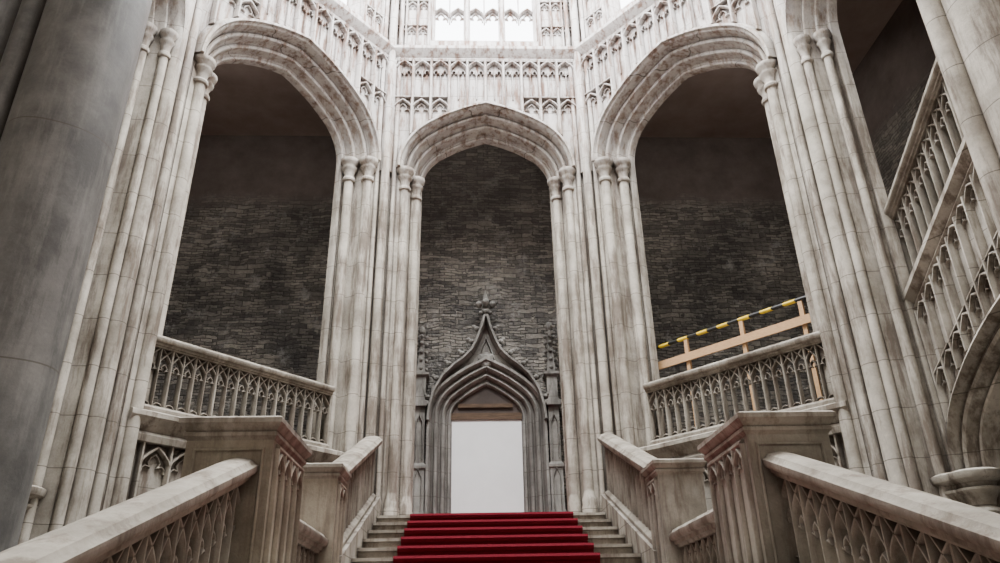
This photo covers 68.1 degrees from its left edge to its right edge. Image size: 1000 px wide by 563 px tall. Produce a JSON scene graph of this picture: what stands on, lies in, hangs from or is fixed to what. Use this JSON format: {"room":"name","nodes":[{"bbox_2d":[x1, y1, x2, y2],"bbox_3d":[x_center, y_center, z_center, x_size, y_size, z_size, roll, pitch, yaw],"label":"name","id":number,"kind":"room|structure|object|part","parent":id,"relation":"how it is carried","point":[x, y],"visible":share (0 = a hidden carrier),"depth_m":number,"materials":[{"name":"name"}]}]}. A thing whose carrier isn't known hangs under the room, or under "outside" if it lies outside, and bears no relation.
{"room":"historic interior","nodes":[
{"label":"historic interior","id":0,"kind":"room"},
{"bbox_2d":[126,407,343,499],"bbox_3d":[-3.796,4.221,9.982,0.800,4.320,3.660,-19,-31,33],"label":"wall","id":1,"kind":"structure","parent":0,"point":[158,460],"depth_m":9.61,"materials":[{"name":"stone"}]},
{"bbox_2d":[143,335,334,448],"bbox_3d":[-3.811,1.731,11.041,0.289,1.087,3.215,-19,-31,33],"label":"gallery balustrade","id":2,"kind":"object","parent":1,"relation":"on","point":[171,350],"visible":0.88,"depth_m":10.93,"materials":[{"name":"stone"}]},
{"bbox_3d":[-3.802,2.140,10.845,0.220,0.179,3.160,-19,-31,33],"label":"rail","id":3,"kind":"part","parent":2,"relation":"part of","materials":[{"name":"stone"}]},
{"bbox_3d":[-3.819,1.321,11.236,0.289,0.178,3.160,-19,-31,33],"label":"handrail","id":4,"kind":"part","parent":2,"relation":"part of","materials":[{"name":"stone"}]},
{"bbox_2d":[100,0,394,510],"bbox_3d":[-3.789,0.153,11.837,0.761,13.260,4.645,-19,-31,33],"label":"wall","id":5,"kind":"structure","parent":0,"point":[355,46],"depth_m":14.55,"materials":[{"name":"stone"}]},
{"bbox_2d":[102,18,380,509],"bbox_3d":[-3.763,0.797,11.596,0.774,11.887,4.060,-19,-31,33],"label":"archway","id":6,"kind":"object","parent":5,"relation":"attached to","point":[288,52],"visible":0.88,"depth_m":13.50,"materials":[{"name":"stone"}]},
{"bbox_3d":[-3.643,-3.819,13.614,0.230,1.823,4.060,-19,-31,33],"label":"hood mould","id":7,"kind":"part","parent":6,"relation":"part of","materials":[{"name":"stone"}]},
{"bbox_2d":[201,64,330,135],"bbox_3d":[-5.553,-7.607,10.640,6.750,0.300,19.000,0,-26,-2],"label":"ceiling","id":8,"kind":"structure","parent":0,"point":[246,100],"depth_m":17.57,"materials":[{"name":"brown paint"}]},
{"bbox_2d":[338,0,390,39],"bbox_3d":[-4.023,-7.065,15.351,0.630,3.080,4.545,-19,-31,33],"label":"wall","id":9,"kind":"structure","parent":0,"point":[372,12],"depth_m":16.09,"materials":[{"name":"stone"}]},
{"bbox_2d":[349,0,360,14],"bbox_3d":[-4.016,-7.130,15.376,0.350,2.440,2.995,-19,-31,33],"label":"window","id":10,"kind":"structure","parent":9,"relation":"in","point":[355,5],"depth_m":15.98,"materials":[{"name":"glass"}]},
{"bbox_2d":[397,0,572,45],"bbox_3d":[-0.367,-6.277,17.163,4.100,3.080,0.630,0,-26,-2],"label":"wall","id":11,"kind":"structure","parent":0,"point":[418,13],"depth_m":16.60,"materials":[{"name":"stone"}]},
{"bbox_2d":[431,0,537,41],"bbox_3d":[-0.368,-6.344,17.184,2.550,2.440,0.350,0,-26,-2],"label":"window","id":12,"kind":"structure","parent":11,"relation":"in","point":[467,13],"depth_m":17.10,"materials":[{"name":"glass"}]},
{"bbox_2d":[153,135,824,511],"bbox_3d":[-0.308,2.108,16.252,18.000,13.400,0.450,0,-26,-2],"label":"wall","id":13,"kind":"structure","parent":0,"point":[248,284],"depth_m":17.30,"materials":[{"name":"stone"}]},
{"bbox_2d":[412,291,565,513],"bbox_3d":[-0.278,2.601,15.486,3.140,5.250,0.510,0,-26,-2],"label":"stone doorway","id":14,"kind":"structure","parent":13,"relation":"in","point":[485,363],"depth_m":15.40,"materials":[{"name":"grey stone"}]},
{"bbox_2d":[451,386,521,420],"bbox_3d":[-0.287,2.580,15.733,1.480,0.740,0.078,0,-26,-2],"label":"tympanum","id":15,"kind":"object","parent":14,"relation":"attached to","point":[486,403],"visible":1,"depth_m":15.67,"materials":[{"name":"brown paint"}]},
{"bbox_2d":[424,314,548,422],"bbox_3d":[-0.293,1.821,15.830,2.680,2.366,0.360,0,-26,-2],"label":"hood","id":16,"kind":"object","parent":14,"relation":"attached to","point":[485,363],"depth_m":15.74,"materials":[{"name":"grey stone"}]},
{"bbox_3d":[-0.277,2.961,15.486,2.440,4.600,0.200,0,-26,-2],"label":"gable panel","id":17,"kind":"part","parent":14,"relation":"part of","materials":[{"name":"grey stone"}]},
{"bbox_2d":[451,420,523,512],"bbox_3d":[-0.258,3.994,15.073,1.460,2.380,0.045,0,-26,-2],"label":"door","id":18,"kind":"structure","parent":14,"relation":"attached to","point":[487,466],"depth_m":15.14,"materials":[{"name":"white"}]},
{"bbox_2d":[373,45,607,507],"bbox_3d":[-0.214,0.950,13.666,4.200,13.260,0.880,0,-26,-2],"label":"wall","id":19,"kind":"structure","parent":0,"point":[436,80],"depth_m":15.79,"materials":[{"name":"stone"}]},
{"bbox_2d":[382,101,598,513],"bbox_3d":[-0.232,0.160,14.076,3.678,8.439,0.900,0,-26,-2],"label":"archway","id":20,"kind":"object","parent":19,"relation":"attached to","point":[516,131],"visible":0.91,"depth_m":15.06,"materials":[{"name":"stone"}]},
{"bbox_3d":[-0.285,-3.035,15.229,3.678,1.676,0.230,0,-26,-2],"label":"hood mould","id":21,"kind":"part","parent":20,"relation":"part of","materials":[{"name":"stone"}]},
{"bbox_2d":[577,0,635,41],"bbox_3d":[3.410,-7.086,15.633,0.630,3.080,4.545,20,-33,-37],"label":"wall","id":22,"kind":"structure","parent":0,"point":[596,14],"depth_m":16.27,"materials":[{"name":"stone"}]},
{"bbox_2d":[607,0,618,17],"bbox_3d":[3.402,-7.152,15.657,0.350,2.440,2.995,20,-33,-37],"label":"window","id":23,"kind":"structure","parent":22,"relation":"in","point":[613,6],"depth_m":16.21,"materials":[{"name":"glass"}]},
{"bbox_2d":[575,0,874,476],"bbox_3d":[3.484,0.132,12.113,0.761,13.260,4.645,20,-33,-37],"label":"wall","id":24,"kind":"structure","parent":0,"point":[614,49],"depth_m":14.69,"materials":[{"name":"stone"}]},
{"bbox_2d":[591,23,871,475],"bbox_3d":[3.480,0.776,11.870,0.774,11.887,4.060,20,-33,-37],"label":"archway","id":25,"kind":"object","parent":24,"relation":"attached to","point":[680,56],"visible":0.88,"depth_m":13.79,"materials":[{"name":"stone"}]},
{"bbox_3d":[3.182,-3.839,13.872,0.230,1.823,4.060,20,-33,-37],"label":"hood mould","id":26,"kind":"part","parent":25,"relation":"part of","materials":[{"name":"stone"}]},
{"bbox_2d":[639,400,849,510],"bbox_3d":[3.655,4.199,10.264,0.800,4.320,3.660,20,-33,-37],"label":"wall","id":27,"kind":"structure","parent":0,"point":[685,447],"depth_m":11.16,"materials":[{"name":"stone"}]},
{"bbox_2d":[643,331,834,444],"bbox_3d":[3.575,1.709,11.320,0.289,1.087,3.215,20,-33,-37],"label":"gallery balustrade","id":28,"kind":"object","parent":27,"relation":"on","point":[738,366],"visible":0.89,"depth_m":11.30,"materials":[{"name":"stone"}]},
{"bbox_3d":[3.567,1.299,11.516,0.289,0.178,3.160,20,-33,-37],"label":"handrail","id":29,"kind":"part","parent":28,"relation":"part of","materials":[{"name":"stone"}]},
{"bbox_3d":[3.584,2.119,11.125,0.220,0.179,3.160,20,-33,-37],"label":"rail","id":30,"kind":"part","parent":28,"relation":"part of","materials":[{"name":"stone"}]},
{"bbox_2d":[640,0,901,137],"bbox_3d":[5.289,-7.638,11.050,6.750,0.300,19.000,0,-26,-2],"label":"ceiling","id":31,"kind":"structure","parent":0,"point":[725,102],"depth_m":17.54,"materials":[{"name":"brown paint"}]},
{"bbox_2d":[852,0,961,197],"bbox_3d":[8.584,-1.827,8.394,0.400,13.400,19.000,0,-26,-2],"label":"wall","id":32,"kind":"structure","parent":0,"point":[891,80],"depth_m":15.23,"materials":[{"name":"stone"}]},
{"bbox_2d":[902,137,999,468],"bbox_3d":[5.616,0.826,7.545,0.510,8.026,4.750,0,-26,-2],"label":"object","id":33,"kind":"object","parent":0,"point":[953,283],"depth_m":8.79,"materials":[{"name":"stone"}]},
{"bbox_2d":[883,58,963,274],"bbox_3d":[5.511,-2.074,8.926,0.340,4.100,4.805,0,-26,-2],"label":"balustrade","id":34,"kind":"object","parent":33,"relation":"on","point":[928,157],"visible":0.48,"depth_m":9.48,"materials":[{"name":"stone"}]},
{"bbox_3d":[5.501,-2.543,9.150,0.340,3.060,4.750,0,-26,-2],"label":"handrail","id":35,"kind":"part","parent":34,"relation":"part of","materials":[{"name":"stone"}]},
{"bbox_2d":[930,295,999,513],"bbox_3d":[5.526,2.261,6.944,0.744,4.888,3.838,0,-26,-2],"label":"arch","id":36,"kind":"object","parent":33,"relation":"attached to","point":[977,485],"visible":0.79,"depth_m":8.53,"materials":[{"name":"stone"}]},
{"bbox_3d":[0.122,4.291,5.051,18.000,0.200,19.200,0,-26,-2],"label":"floor","id":37,"kind":"structure","parent":0,"visible":0},
{"bbox_2d":[0,0,151,551],"bbox_3d":[-3.986,-2.892,7.003,1.680,14.600,1.120,0,-26,-2],"label":"round column","id":38,"kind":"structure","parent":37,"relation":"on","point":[67,67],"depth_m":5.73,"materials":[{"name":"grey stone"}]},
{"bbox_2d":[18,0,217,544],"bbox_3d":[-4.960,-1.890,10.919,0.609,16.200,1.526,-11,-27,20],"label":"pier","id":39,"kind":"object","parent":37,"relation":"on","point":[84,474],"visible":0.9,"depth_m":9.79,"materials":[{"name":"stone"}]},
{"bbox_2d":[178,416,311,562],"bbox_3d":[-1.964,2.605,5.282,0.750,3.120,1.120,0,-26,-2],"label":"newel post","id":40,"kind":"object","parent":37,"relation":"on","point":[267,515],"visible":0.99,"depth_m":5.41,"materials":[{"name":"stone"}]},
{"bbox_3d":[-1.948,2.323,4.857,0.515,2.462,0.020,0,-26,-2],"label":"panel moulding","id":41,"kind":"part","parent":40,"relation":"part of","materials":[{"name":"stone"}]},
{"bbox_2d":[300,463,350,562],"bbox_3d":[-2.082,3.715,7.963,0.640,3.430,0.660,0,-26,-2],"label":"newel post","id":42,"kind":"object","parent":37,"relation":"on","point":[323,505],"visible":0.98,"depth_m":8.30,"materials":[{"name":"stone"}]},
{"bbox_2d":[322,0,424,514],"bbox_3d":[-2.245,-0.501,13.950,1.784,16.200,0.583,13,-29,-27],"label":"pier","id":43,"kind":"object","parent":37,"relation":"on","point":[369,165],"visible":0.85,"depth_m":13.47,"materials":[{"name":"stone"}]},
{"bbox_2d":[339,494,657,562],"bbox_3d":[0.042,3.143,7.063,4.400,3.648,15.235,0,-26,-2],"label":"staircase","id":44,"kind":"structure","parent":37,"relation":"on","point":[376,539],"depth_m":10.02,"materials":[{"name":"stone"}]},
{"bbox_2d":[0,458,257,562],"bbox_3d":[-1.793,1.434,2.798,0.289,2.530,4.655,0,-26,-2],"label":"balustrade","id":45,"kind":"object","parent":44,"relation":"on","point":[190,518],"visible":1,"depth_m":3.86,"materials":[{"name":"stone"}]},
{"bbox_2d":[296,519,327,562],"bbox_3d":[-2.010,2.590,7.034,0.340,0.622,2.205,0,-26,-2],"label":"balustrade","id":46,"kind":"object","parent":44,"relation":"on","point":[311,541],"visible":0.26,"depth_m":7.44,"materials":[{"name":"stone"}]},
{"bbox_2d":[332,436,382,546],"bbox_3d":[-2.034,2.851,10.346,0.340,2.164,3.205,0,-26,-2],"label":"balustrade","id":47,"kind":"object","parent":44,"relation":"on","point":[359,460],"visible":0.7,"depth_m":10.35,"materials":[{"name":"stone"}]},
{"bbox_3d":[-2.042,2.481,10.522,0.340,1.344,3.150,0,-26,-2],"label":"handrail","id":48,"kind":"part","parent":47,"relation":"part of","materials":[{"name":"stone"}]},
{"bbox_3d":[-2.026,3.248,10.156,0.220,1.284,3.150,0,-26,-2],"label":"rail","id":49,"kind":"part","parent":47,"relation":"part of","materials":[{"name":"stone"}]},
{"bbox_2d":[393,511,599,562],"bbox_3d":[0.051,3.192,6.831,2.540,3.315,14.932,0,-26,-2],"label":"carpet","id":50,"kind":"object","parent":44,"relation":"on","point":[500,537],"visible":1,"depth_m":10.05,"materials":[{"name":"red carpet"}]},
{"bbox_2d":[597,433,656,543],"bbox_3d":[1.863,2.839,10.493,0.340,2.164,3.205,0,-26,-2],"label":"balustrade","id":51,"kind":"object","parent":44,"relation":"on","point":[627,489],"visible":0.77,"depth_m":10.40,"materials":[{"name":"stone"}]},
{"bbox_3d":[1.855,2.469,10.670,0.340,1.344,3.150,0,-26,-2],"label":"handrail","id":52,"kind":"part","parent":51,"relation":"part of","materials":[{"name":"stone"}]},
{"bbox_3d":[1.871,3.237,10.304,0.220,1.284,3.150,0,-26,-2],"label":"rail","id":53,"kind":"part","parent":51,"relation":"part of","materials":[{"name":"stone"}]},
{"bbox_2d":[669,509,719,562],"bbox_3d":[2.087,2.578,7.189,0.340,0.622,2.205,0,-26,-2],"label":"balustrade","id":54,"kind":"object","parent":44,"relation":"on","point":[697,539],"visible":0.38,"depth_m":7.40,"materials":[{"name":"stone"}]},
{"bbox_3d":[2.083,2.392,7.277,0.340,0.210,2.150,0,-26,-2],"label":"handrail","id":55,"kind":"part","parent":54,"relation":"part of","materials":[{"name":"stone"}]},
{"bbox_2d":[762,451,999,562],"bbox_3d":[2.184,1.422,2.948,0.289,2.530,4.655,0,-26,-2],"label":"balustrade","id":56,"kind":"object","parent":44,"relation":"on","point":[836,514],"visible":1,"depth_m":4.14,"materials":[{"name":"stone"}]},
{"bbox_2d":[547,0,655,512],"bbox_3d":[1.781,-0.511,14.104,1.784,16.200,0.598,-13,-28,23],"label":"pier","id":57,"kind":"object","parent":37,"relation":"on","point":[602,166],"visible":0.88,"depth_m":13.63,"materials":[{"name":"stone"}]},
{"bbox_2d":[641,458,706,562],"bbox_3d":[2.095,3.703,8.121,0.640,3.430,0.660,0,-26,-2],"label":"newel post","id":58,"kind":"object","parent":37,"relation":"on","point":[675,487],"visible":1,"depth_m":8.46,"materials":[{"name":"stone"}]},
{"bbox_2d":[697,410,835,562],"bbox_3d":[2.174,2.593,5.438,0.750,3.120,1.120,0,-26,-2],"label":"newel post","id":59,"kind":"object","parent":37,"relation":"on","point":[752,525],"visible":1,"depth_m":5.57,"materials":[{"name":"stone"}]},
{"bbox_3d":[2.189,2.311,5.013,0.515,2.462,0.020,0,-26,-2],"label":"panel moulding","id":60,"kind":"part","parent":59,"relation":"part of","materials":[{"name":"stone"}]},
{"bbox_2d":[753,0,951,499],"bbox_3d":[4.698,-1.918,11.284,0.609,16.200,1.524,10,-28,-22],"label":"pier","id":61,"kind":"object","parent":37,"relation":"on","point":[886,434],"visible":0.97,"depth_m":10.28,"materials":[{"name":"stone"}]},
{"bbox_2d":[916,0,999,236],"bbox_3d":[4.859,-2.895,7.385,1.054,14.600,1.104,0,-26,-2],"label":"round column","id":62,"kind":"structure","parent":37,"relation":"on","point":[964,35],"depth_m":6.99,"materials":[{"name":"stone"}]},
{"bbox_3d":[-5.566,0.858,7.122,0.510,8.026,4.750,0,-26,-2],"label":"wall","id":63,"kind":"structure","parent":0,"visible":0},
{"bbox_2d":[21,485,47,530],"bbox_3d":[-5.422,2.293,6.530,0.744,4.888,3.838,0,-26,-2],"label":"arch","id":64,"kind":"object","parent":63,"relation":"attached to","point":[36,491],"visible":0.12,"depth_m":8.22,"materials":[{"name":"stone"}]},
{"bbox_3d":[-5.121,-1.584,8.139,0.710,13.260,4.450,0,-26,-2],"label":"wall","id":65,"kind":"structure","parent":0,"visible":0},
{"bbox_2d":[29,0,185,539],"bbox_3d":[-5.141,-0.745,8.064,0.720,11.681,3.640,0,-26,-2],"label":"archway","id":66,"kind":"object","parent":65,"relation":"attached to","point":[163,13],"visible":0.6,"depth_m":9.59,"materials":[{"name":"stone"}]},
{"bbox_3d":[-4.991,-5.284,10.238,0.230,1.623,3.640,0,-26,-2],"label":"hood mould","id":67,"kind":"part","parent":66,"relation":"part of","materials":[{"name":"stone"}]},
{"bbox_3d":[5.164,3.159,12.540,6.550,0.460,6.200,0,-26,-2],"label":"floor","id":68,"kind":"structure","parent":0,"visible":0},
{"bbox_2d":[658,300,823,429],"bbox_3d":[3.989,1.536,11.920,0.150,1.900,3.560,20,-33,-37],"label":"barrier","id":69,"kind":"object","parent":68,"relation":"on","point":[803,319],"visible":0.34,"depth_m":12.05,"materials":[{"name":"brown wood"}]},
{"bbox_3d":[3.293,1.887,12.624,0.050,1.900,0.070,20,-33,-37],"label":"post","id":70,"kind":"part","parent":69,"relation":"part of","materials":[{"name":"brown wood"}]},
{"bbox_2d":[656,295,805,349],"bbox_3d":[3.917,0.674,12.390,0.068,0.065,3.510,20,-33,-37],"label":"striped pole","id":71,"kind":"object","parent":69,"relation":"on","point":[802,298],"visible":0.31,"depth_m":12.37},
{"bbox_3d":[4.022,1.520,11.886,0.050,1.900,0.070,20,-33,-37],"label":"post","id":72,"kind":"part","parent":69,"relation":"part of","materials":[{"name":"brown wood"}]},
{"bbox_3d":[4.718,1.169,11.183,0.050,1.900,0.070,20,-33,-37],"label":"post","id":73,"kind":"part","parent":69,"relation":"part of","materials":[{"name":"brown wood"}]},
{"bbox_3d":[5.082,-1.614,8.525,0.710,13.260,4.450,0,-26,-2],"label":"wall","id":74,"kind":"structure","parent":0,"visible":0},
{"bbox_2d":[785,0,964,495],"bbox_3d":[5.112,-0.774,8.452,0.720,11.681,3.640,0,-26,-2],"label":"archway","id":75,"kind":"object","parent":74,"relation":"attached to","point":[801,16],"visible":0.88,"depth_m":10.18,"materials":[{"name":"stone"}]},
{"bbox_3d":[4.772,-5.312,10.607,0.230,1.623,3.640,0,-26,-2],"label":"hood mould","id":76,"kind":"part","parent":75,"relation":"part of","materials":[{"name":"stone"}]}
]}

